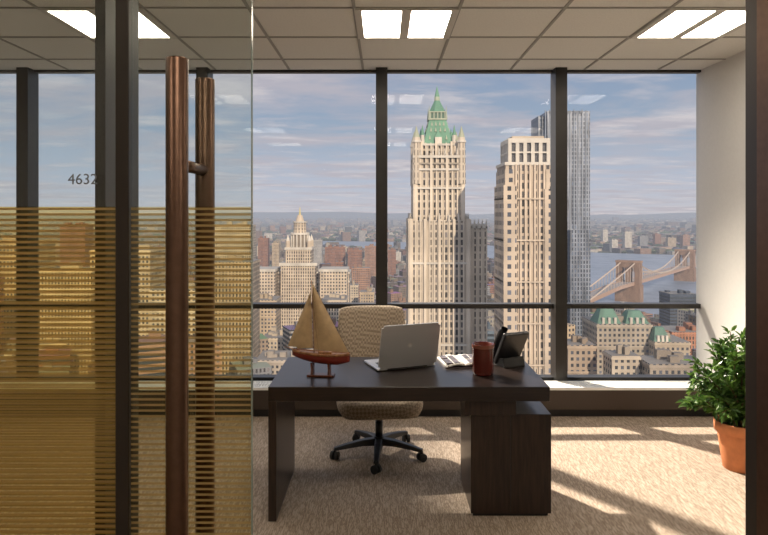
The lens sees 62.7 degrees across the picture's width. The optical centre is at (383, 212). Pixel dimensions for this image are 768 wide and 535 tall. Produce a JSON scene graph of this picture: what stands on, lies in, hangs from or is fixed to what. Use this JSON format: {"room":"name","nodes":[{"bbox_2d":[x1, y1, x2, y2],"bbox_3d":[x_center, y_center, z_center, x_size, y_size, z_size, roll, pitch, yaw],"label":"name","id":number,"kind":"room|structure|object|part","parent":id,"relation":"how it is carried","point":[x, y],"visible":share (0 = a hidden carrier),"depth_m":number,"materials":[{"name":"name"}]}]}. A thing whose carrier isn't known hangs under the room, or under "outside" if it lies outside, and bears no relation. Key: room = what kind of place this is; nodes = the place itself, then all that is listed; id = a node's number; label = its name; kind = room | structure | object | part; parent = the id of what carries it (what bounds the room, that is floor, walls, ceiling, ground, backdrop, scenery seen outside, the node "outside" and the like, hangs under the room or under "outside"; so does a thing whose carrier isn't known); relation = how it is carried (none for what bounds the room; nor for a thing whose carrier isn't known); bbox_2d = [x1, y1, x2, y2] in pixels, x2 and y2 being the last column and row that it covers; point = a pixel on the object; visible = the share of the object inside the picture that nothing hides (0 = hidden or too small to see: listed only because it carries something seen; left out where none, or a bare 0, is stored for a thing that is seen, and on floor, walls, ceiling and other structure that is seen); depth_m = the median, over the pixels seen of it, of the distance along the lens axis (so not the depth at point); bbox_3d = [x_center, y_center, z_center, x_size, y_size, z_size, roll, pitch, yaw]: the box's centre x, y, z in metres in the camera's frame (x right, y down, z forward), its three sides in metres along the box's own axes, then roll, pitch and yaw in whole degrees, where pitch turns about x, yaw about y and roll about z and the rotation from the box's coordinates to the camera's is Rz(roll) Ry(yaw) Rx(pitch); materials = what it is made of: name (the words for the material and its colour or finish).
{"room":"office","nodes":[
{"label":"office","id":0,"kind":"room"},
{"bbox_2d":[0,416,744,534],"bbox_3d":[0.000,1.800,1.910,8.800,0.200,7.420,0,0,0],"label":"floor","id":1,"kind":"structure","parent":0,"point":[611,475],"depth_m":4.00,"materials":[{"name":"beige carpet"}]},
{"bbox_2d":[16,67,38,377],"bbox_3d":[-3.120,0.222,5.515,0.100,2.956,0.170,0,0,0],"label":"mullion","id":2,"kind":"object","parent":1,"relation":"on","point":[27,80],"visible":0.5,"depth_m":5.43,"materials":[{"name":"metal"}]},
{"bbox_2d":[0,305,15,306],"bbox_3d":[-3.410,0.815,5.550,0.540,0.040,0.100,0,0,0],"label":"rail","id":3,"kind":"object","parent":2,"relation":"attached to","point":[0,305],"visible":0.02,"depth_m":5.50,"materials":[{"name":"metal"}]},
{"bbox_2d":[32,302,194,308],"bbox_3d":[-2.345,0.815,5.550,1.510,0.040,0.100,0,0,0],"label":"rail","id":4,"kind":"object","parent":2,"relation":"attached to","point":[140,306],"visible":0.14,"depth_m":5.50,"materials":[{"name":"metal"}]},
{"bbox_2d":[95,0,114,534],"bbox_3d":[-0.572,0.222,1.295,0.021,2.957,0.050,0,0,0],"label":"door frame","id":5,"kind":"structure","parent":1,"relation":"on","point":[104,9],"depth_m":1.27,"materials":[{"name":"brown metal"}]},
{"bbox_2d":[32,374,194,380],"bbox_3d":[-2.345,1.567,5.550,1.550,0.265,0.100,0,0,0],"label":"rail","id":6,"kind":"object","parent":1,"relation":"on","point":[140,379],"visible":0.02,"depth_m":5.50,"materials":[{"name":"metal"}]},
{"bbox_2d":[115,0,138,534],"bbox_3d":[-0.483,0.222,1.185,0.025,2.957,0.050,0,0,0],"label":"trim","id":7,"kind":"structure","parent":1,"relation":"on","point":[126,11],"depth_m":1.16,"materials":[{"name":"brown metal"}]},
{"bbox_2d":[196,67,212,78],"bbox_3d":[-1.570,0.222,5.515,0.100,2.956,0.170,0,0,0],"label":"mullion","id":8,"kind":"object","parent":1,"relation":"on","point":[200,71],"visible":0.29,"depth_m":5.43,"materials":[{"name":"metal"}]},
{"bbox_2d":[215,302,375,308],"bbox_3d":[-0.795,0.815,5.550,1.510,0.040,0.100,0,0,0],"label":"rail","id":9,"kind":"object","parent":8,"relation":"attached to","point":[256,305],"visible":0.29,"depth_m":5.50,"materials":[{"name":"metal"}]},
{"bbox_2d":[215,374,276,380],"bbox_3d":[-0.795,1.567,5.550,1.550,0.265,0.100,0,0,0],"label":"rail","id":10,"kind":"object","parent":1,"relation":"on","point":[256,377],"visible":0.02,"depth_m":5.50,"materials":[{"name":"metal"}]},
{"bbox_2d":[0,381,714,415],"bbox_3d":[-0.458,1.573,5.323,6.465,0.254,0.212,0,0,0],"label":"window sill","id":11,"kind":"structure","parent":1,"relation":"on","point":[567,398],"depth_m":5.22,"materials":[{"name":"brown metal"}]},
{"bbox_2d":[0,381,702,389],"bbox_3d":[-0.458,1.457,5.323,6.465,0.022,0.212,0,0,0],"label":"grille","id":12,"kind":"object","parent":11,"relation":"attached to","point":[257,385],"depth_m":5.30,"materials":[{"name":"white metal"}]},
{"bbox_2d":[330,305,426,474],"bbox_3d":[-0.052,1.204,4.470,0.665,0.993,0.781,0,0,-5],"label":"office chair","id":13,"kind":"object","parent":1,"relation":"on","point":[359,327],"visible":0.45,"depth_m":4.46,"materials":[{"name":"beige fabric"}]},
{"bbox_3d":[-0.199,1.607,4.386,0.300,0.063,0.062,0,0,-15],"label":"leg","id":14,"kind":"part","parent":13,"relation":"part of","materials":[{"name":"black plastic"}]},
{"bbox_3d":[-0.128,1.607,4.573,0.062,0.063,0.300,0,0,-33],"label":"leg","id":15,"kind":"part","parent":13,"relation":"part of","materials":[{"name":"black plastic"}]},
{"bbox_3d":[-0.093,0.998,4.745,0.530,0.620,0.116,0,-10,-5],"label":"backrest","id":16,"kind":"part","parent":13,"relation":"part of","materials":[{"name":"fabric"}]},
{"bbox_3d":[-0.044,1.607,4.260,0.062,0.063,0.300,0,0,3],"label":"leg","id":17,"kind":"part","parent":13,"relation":"part of","materials":[{"name":"black plastic"}]},
{"bbox_3d":[-0.035,1.310,4.430,0.620,0.140,0.560,0,0,-5],"label":"seat","id":18,"kind":"part","parent":13,"relation":"part of","materials":[{"name":"fabric"}]},
{"bbox_3d":[0.072,1.607,4.562,0.062,0.063,0.300,0,0,39],"label":"leg","id":19,"kind":"part","parent":13,"relation":"part of","materials":[{"name":"black plastic"}]},
{"bbox_3d":[0.124,1.607,4.369,0.300,0.063,0.062,0,0,21],"label":"leg","id":20,"kind":"part","parent":13,"relation":"part of","materials":[{"name":"black plastic"}]},
{"bbox_2d":[376,67,386,304],"bbox_3d":[-0.020,0.222,5.515,0.100,2.956,0.170,0,0,0],"label":"mullion","id":21,"kind":"object","parent":1,"relation":"on","point":[381,72],"visible":0.57,"depth_m":5.43,"materials":[{"name":"metal"}]},
{"bbox_2d":[387,302,553,308],"bbox_3d":[0.755,0.815,5.550,1.510,0.040,0.100,0,0,0],"label":"rail","id":22,"kind":"object","parent":21,"relation":"attached to","point":[405,305],"visible":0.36,"depth_m":5.50,"materials":[{"name":"metal"}]},
{"bbox_2d":[268,357,550,520],"bbox_3d":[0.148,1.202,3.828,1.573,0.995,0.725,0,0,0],"label":"desk","id":23,"kind":"object","parent":1,"relation":"on","point":[506,427],"visible":0.98,"depth_m":3.52,"materials":[{"name":"brown wood"}]},
{"bbox_3d":[-0.616,1.369,3.828,0.045,0.663,0.715,0,0,0],"label":"panel","id":24,"kind":"part","parent":23,"relation":"part of","materials":[{"name":"brown wood"}]},
{"bbox_2d":[284,280,349,377],"bbox_3d":[-0.395,0.677,3.702,0.391,0.560,0.097,0,0,6],"label":"model sailboat","id":25,"kind":"object","parent":23,"relation":"on","point":[324,335],"visible":1,"depth_m":3.68,"materials":[{"name":"beige fabric"}]},
{"bbox_2d":[364,322,440,370],"bbox_3d":[0.110,0.811,3.944,0.385,0.284,0.330,0,0,-21],"label":"laptop","id":26,"kind":"object","parent":23,"relation":"on","point":[404,346],"visible":1,"depth_m":3.82,"materials":[{"name":"silver metal"}]},
{"bbox_2d":[437,354,471,368],"bbox_3d":[0.488,0.943,4.020,0.258,0.028,0.266,0,0,-8],"label":"open magazine","id":27,"kind":"object","parent":23,"relation":"on","point":[461,360],"visible":0.79,"depth_m":3.97,"materials":[{"name":"paper"}]},
{"bbox_2d":[472,341,493,376],"bbox_3d":[0.588,0.866,3.740,0.134,0.182,0.134,0,0,0],"label":"candle jar","id":28,"kind":"object","parent":23,"relation":"on","point":[482,351],"visible":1,"depth_m":3.69,"materials":[{"name":"red glass"}]},
{"bbox_2d":[494,326,528,367],"bbox_3d":[0.784,0.831,3.982,0.193,0.252,0.210,0,0,-24],"label":"desk phone","id":29,"kind":"object","parent":23,"relation":"on","point":[508,347],"depth_m":3.92,"materials":[{"name":"black plastic"}]},
{"bbox_2d":[538,374,553,380],"bbox_3d":[0.755,1.567,5.550,1.550,0.265,0.100,0,0,0],"label":"rail","id":30,"kind":"object","parent":1,"relation":"on","point":[546,377],"visible":0.02,"depth_m":5.50,"materials":[{"name":"metal"}]},
{"bbox_2d":[567,374,702,380],"bbox_3d":[2.158,1.567,5.550,1.255,0.265,0.100,0,0,0],"label":"rail","id":31,"kind":"object","parent":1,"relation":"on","point":[570,377],"visible":0.14,"depth_m":5.50,"materials":[{"name":"metal"}]},
{"bbox_2d":[676,325,744,473],"bbox_3d":[2.343,1.218,4.204,0.751,0.964,0.718,0,0,0],"label":"potted ficus","id":32,"kind":"object","parent":1,"relation":"on","point":[727,401],"visible":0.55,"depth_m":4.14,"materials":[{"name":"plant"}]},
{"bbox_2d":[713,415,744,473],"bbox_3d":[2.373,1.542,4.200,0.316,0.315,0.316,0,0,0],"label":"pot","id":33,"kind":"object","parent":32,"relation":"attached to","point":[731,434],"depth_m":4.12,"materials":[{"name":"ceramic"}]},
{"bbox_2d":[0,0,744,69],"bbox_3d":[0.000,-1.375,1.910,8.800,0.265,7.420,0,0,0],"label":"ceiling","id":34,"kind":"structure","parent":0,"point":[212,34],"depth_m":4.59,"materials":[{"name":"tile"}]},
{"bbox_2d":[0,70,15,73],"bbox_3d":[-3.410,-1.247,5.565,0.580,0.020,0.070,0,0,0],"label":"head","id":35,"kind":"object","parent":34,"relation":"attached to","point":[1,71],"visible":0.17,"depth_m":5.54},
{"bbox_2d":[37,8,177,38],"bbox_3d":[-1.796,-1.249,4.173,0.645,0.014,0.645,0,0,0],"label":"ceiling light","id":36,"kind":"object","parent":34,"relation":"in","point":[80,20],"depth_m":4.12,"materials":[{"name":"white plastic"}]},
{"bbox_2d":[34,70,195,73],"bbox_3d":[-2.345,-1.247,5.565,1.550,0.020,0.070,0,0,0],"label":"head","id":37,"kind":"object","parent":34,"relation":"attached to","point":[35,71],"visible":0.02,"depth_m":5.53},
{"bbox_2d":[211,70,375,73],"bbox_3d":[-0.795,-1.247,5.565,1.550,0.020,0.070,0,0,0],"label":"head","id":38,"kind":"object","parent":34,"relation":"attached to","point":[212,71],"visible":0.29,"depth_m":5.53},
{"bbox_2d":[354,8,459,38],"bbox_3d":[0.140,-1.249,4.173,0.645,0.014,0.645,0,0,0],"label":"ceiling light","id":39,"kind":"object","parent":34,"relation":"in","point":[371,23],"depth_m":4.12,"materials":[{"name":"white plastic"}]},
{"bbox_2d":[387,70,552,73],"bbox_3d":[0.755,-1.247,5.565,1.550,0.020,0.070,0,0,0],"label":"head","id":40,"kind":"object","parent":34,"relation":"attached to","point":[388,71],"visible":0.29,"depth_m":5.53},
{"bbox_2d":[567,70,700,73],"bbox_3d":[2.158,-1.247,5.565,1.255,0.020,0.070,0,0,0],"label":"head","id":41,"kind":"object","parent":34,"relation":"attached to","point":[568,71],"visible":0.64,"depth_m":5.53},
{"bbox_2d":[630,8,744,38],"bbox_3d":[2.075,-1.249,4.173,0.645,0.014,0.645,0,0,0],"label":"ceiling light","id":42,"kind":"object","parent":34,"relation":"in","point":[676,23],"depth_m":4.16,"materials":[{"name":"white plastic"}]},
{"bbox_2d":[550,67,566,380],"bbox_3d":[1.530,0.222,5.515,0.100,2.956,0.170,0,0,0],"label":"mullion","id":43,"kind":"object","parent":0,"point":[558,77],"visible":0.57,"depth_m":5.43,"materials":[{"name":"metal"}]},
{"bbox_2d":[567,302,700,308],"bbox_3d":[2.158,0.815,5.550,1.215,0.040,0.100,0,0,0],"label":"rail","id":44,"kind":"object","parent":43,"relation":"attached to","point":[570,305],"visible":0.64,"depth_m":5.50,"materials":[{"name":"metal"}]},
{"bbox_2d":[696,50,744,381],"bbox_3d":[2.860,0.222,3.470,0.150,2.957,4.300,0,0,0],"label":"wall","id":45,"kind":"structure","parent":0,"point":[720,86],"depth_m":5.21,"materials":[{"name":"paint"}]},
{"label":"outside","id":46,"kind":"structure","parent":0,"visible":0},
{"bbox_2d":[0,217,695,310],"bbox_3d":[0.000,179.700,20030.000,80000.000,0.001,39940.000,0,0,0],"label":"ground","id":47,"kind":"structure","parent":46,"point":[262,220],"depth_m":8883.94,"materials":[{"name":"grey"}]},
{"bbox_2d":[260,209,350,328],"bbox_3d":[-92.204,86.517,718.000,106.745,186.367,56.000,0,0,0],"label":"tower building","id":48,"kind":"structure","parent":47,"relation":"on","point":[291,281],"depth_m":700.96,"materials":[{"name":"stone"}]},
{"bbox_2d":[0,217,695,373],"bbox_3d":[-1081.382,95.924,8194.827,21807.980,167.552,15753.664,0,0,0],"label":"buildings","id":49,"kind":"structure","parent":47,"relation":"on","point":[619,341],"depth_m":559.95,"materials":[{"name":"brick"}]},
{"bbox_2d":[0,212,695,216],"bbox_3d":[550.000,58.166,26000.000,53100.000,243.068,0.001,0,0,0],"label":"hills","id":50,"kind":"structure","parent":47,"relation":"on","point":[255,214],"depth_m":8883.94,"materials":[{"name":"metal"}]},
{"bbox_2d":[406,88,486,356],"bbox_3d":[32.245,57.092,328.065,40.548,245.216,36.870,0,0,0],"label":"skyscraper","id":51,"kind":"structure","parent":47,"relation":"on","point":[446,253],"depth_m":311.88,"materials":[{"name":"stone"}]},
{"bbox_2d":[494,136,549,373],"bbox_3d":[60.888,73.599,272.908,22.482,212.202,22.707,0,0,0],"label":"tower","id":52,"kind":"structure","parent":47,"relation":"on","point":[522,189],"depth_m":262.57,"materials":[{"name":"stone"}]},
{"bbox_2d":[531,109,589,335],"bbox_3d":[150.889,46.723,538.000,41.619,265.954,38.000,0,0,0],"label":"tower","id":53,"kind":"structure","parent":47,"relation":"on","point":[578,122],"depth_m":524.87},
{"bbox_2d":[590,249,695,301],"bbox_3d":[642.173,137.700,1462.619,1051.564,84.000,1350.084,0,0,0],"label":"suspension bridge","id":54,"kind":"structure","parent":47,"relation":"on","point":[630,289],"depth_m":1269.27,"materials":[{"name":"metal"}]},
{"bbox_3d":[-2.198,-1.242,1.185,3.404,0.030,0.050,0,0,0],"label":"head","id":55,"kind":"object","parent":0,"visible":0},
{"bbox_3d":[-2.198,0.229,1.186,3.404,2.902,0.012,0,0,0],"label":"pane","id":56,"kind":"object","parent":55,"relation":"attached to","visible":0},
{"bbox_2d":[0,208,114,532],"bbox_3d":[-2.198,0.834,1.178,3.404,1.692,0.001,0,0,0],"label":"film","id":57,"kind":"object","parent":56,"relation":"attached to","point":[1,214],"visible":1,"depth_m":1.18,"materials":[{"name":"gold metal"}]},
{"bbox_2d":[0,246,114,533],"bbox_3d":[-2.198,0.834,1.194,3.404,1.692,0.001,0,0,0],"label":"frosted glass stripes","id":58,"kind":"structure","parent":56,"relation":"attached to","point":[1,373],"depth_m":1.19,"materials":[{"name":"gold metal"}]},
{"bbox_2d":[68,174,96,183],"bbox_3d":[-0.563,-0.063,1.177,0.055,0.020,0.001,0,0,0],"label":"number sign","id":59,"kind":"object","parent":56,"relation":"attached to","point":[72,176],"visible":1,"depth_m":1.18,"materials":[{"name":"grey"}]},
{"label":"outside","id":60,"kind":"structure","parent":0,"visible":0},
{"bbox_2d":[323,241,695,316],"bbox_3d":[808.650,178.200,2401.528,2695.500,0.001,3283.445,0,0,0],"label":"river","id":61,"kind":"structure","parent":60,"point":[600,263],"depth_m":1987.12,"materials":[{"name":"liquid"}]},
{"bbox_3d":[2.550,0.222,1.235,3.300,2.957,0.150,0,0,0],"label":"wall","id":62,"kind":"structure","parent":0,"visible":0},
{"bbox_2d":[745,0,756,534],"bbox_3d":[0.828,0.222,1.240,0.144,2.957,0.160,0,0,0],"label":"trim","id":63,"kind":"structure","parent":62,"relation":"attached to","point":[750,5],"depth_m":1.30,"materials":[{"name":"brown metal"}]},
{"bbox_2d":[757,0,767,534],"bbox_3d":[0.755,0.222,1.248,0.005,2.957,0.047,0,0,0],"label":"seal","id":64,"kind":"object","parent":62,"relation":"attached to","point":[762,5],"visible":1,"depth_m":1.25,"materials":[{"name":"black rubber"}]},
{"bbox_3d":[0.115,-1.242,1.175,1.170,0.030,0.070,0,0,0],"label":"trim","id":65,"kind":"structure","parent":0,"visible":0},
{"bbox_3d":[-0.358,0.229,1.176,0.223,2.902,0.012,0,0,0],"label":"glass","id":66,"kind":"object","parent":65,"relation":"attached to","visible":0},
{"bbox_2d":[165,56,188,534],"bbox_3d":[-0.358,0.641,1.090,0.038,1.818,0.038,0,0,0],"label":"handle","id":67,"kind":"object","parent":66,"relation":"attached to","point":[176,67],"visible":1,"depth_m":1.07,"materials":[{"name":"brown wood"}]},
{"bbox_2d":[131,208,250,534],"bbox_3d":[-0.358,0.834,1.169,0.223,1.692,0.001,0,0,0],"label":"film","id":68,"kind":"object","parent":66,"relation":"attached to","point":[132,214],"visible":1,"depth_m":1.17,"materials":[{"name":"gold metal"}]},
{"bbox_2d":[189,161,207,174],"bbox_3d":[-0.358,-0.085,1.175,0.022,0.022,0.170,0,0,0],"label":"post","id":69,"kind":"object","parent":66,"relation":"attached to","point":[194,168],"visible":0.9,"depth_m":1.18,"materials":[{"name":"brown metal"}]},
{"bbox_2d":[195,77,214,532],"bbox_3d":[-0.358,0.641,1.260,0.038,1.818,0.038,0,0,0],"label":"handle","id":70,"kind":"object","parent":66,"relation":"attached to","point":[204,86],"visible":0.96,"depth_m":1.24,"materials":[{"name":"brown wood"}]},
{"bbox_2d":[251,0,252,534],"bbox_3d":[-0.246,0.229,1.176,0.001,2.902,0.012,0,0,0],"label":"glass door edge","id":71,"kind":"object","parent":66,"relation":"attached to","point":[251,0],"visible":1,"depth_m":1.17,"materials":[{"name":"grey"}]}
]}

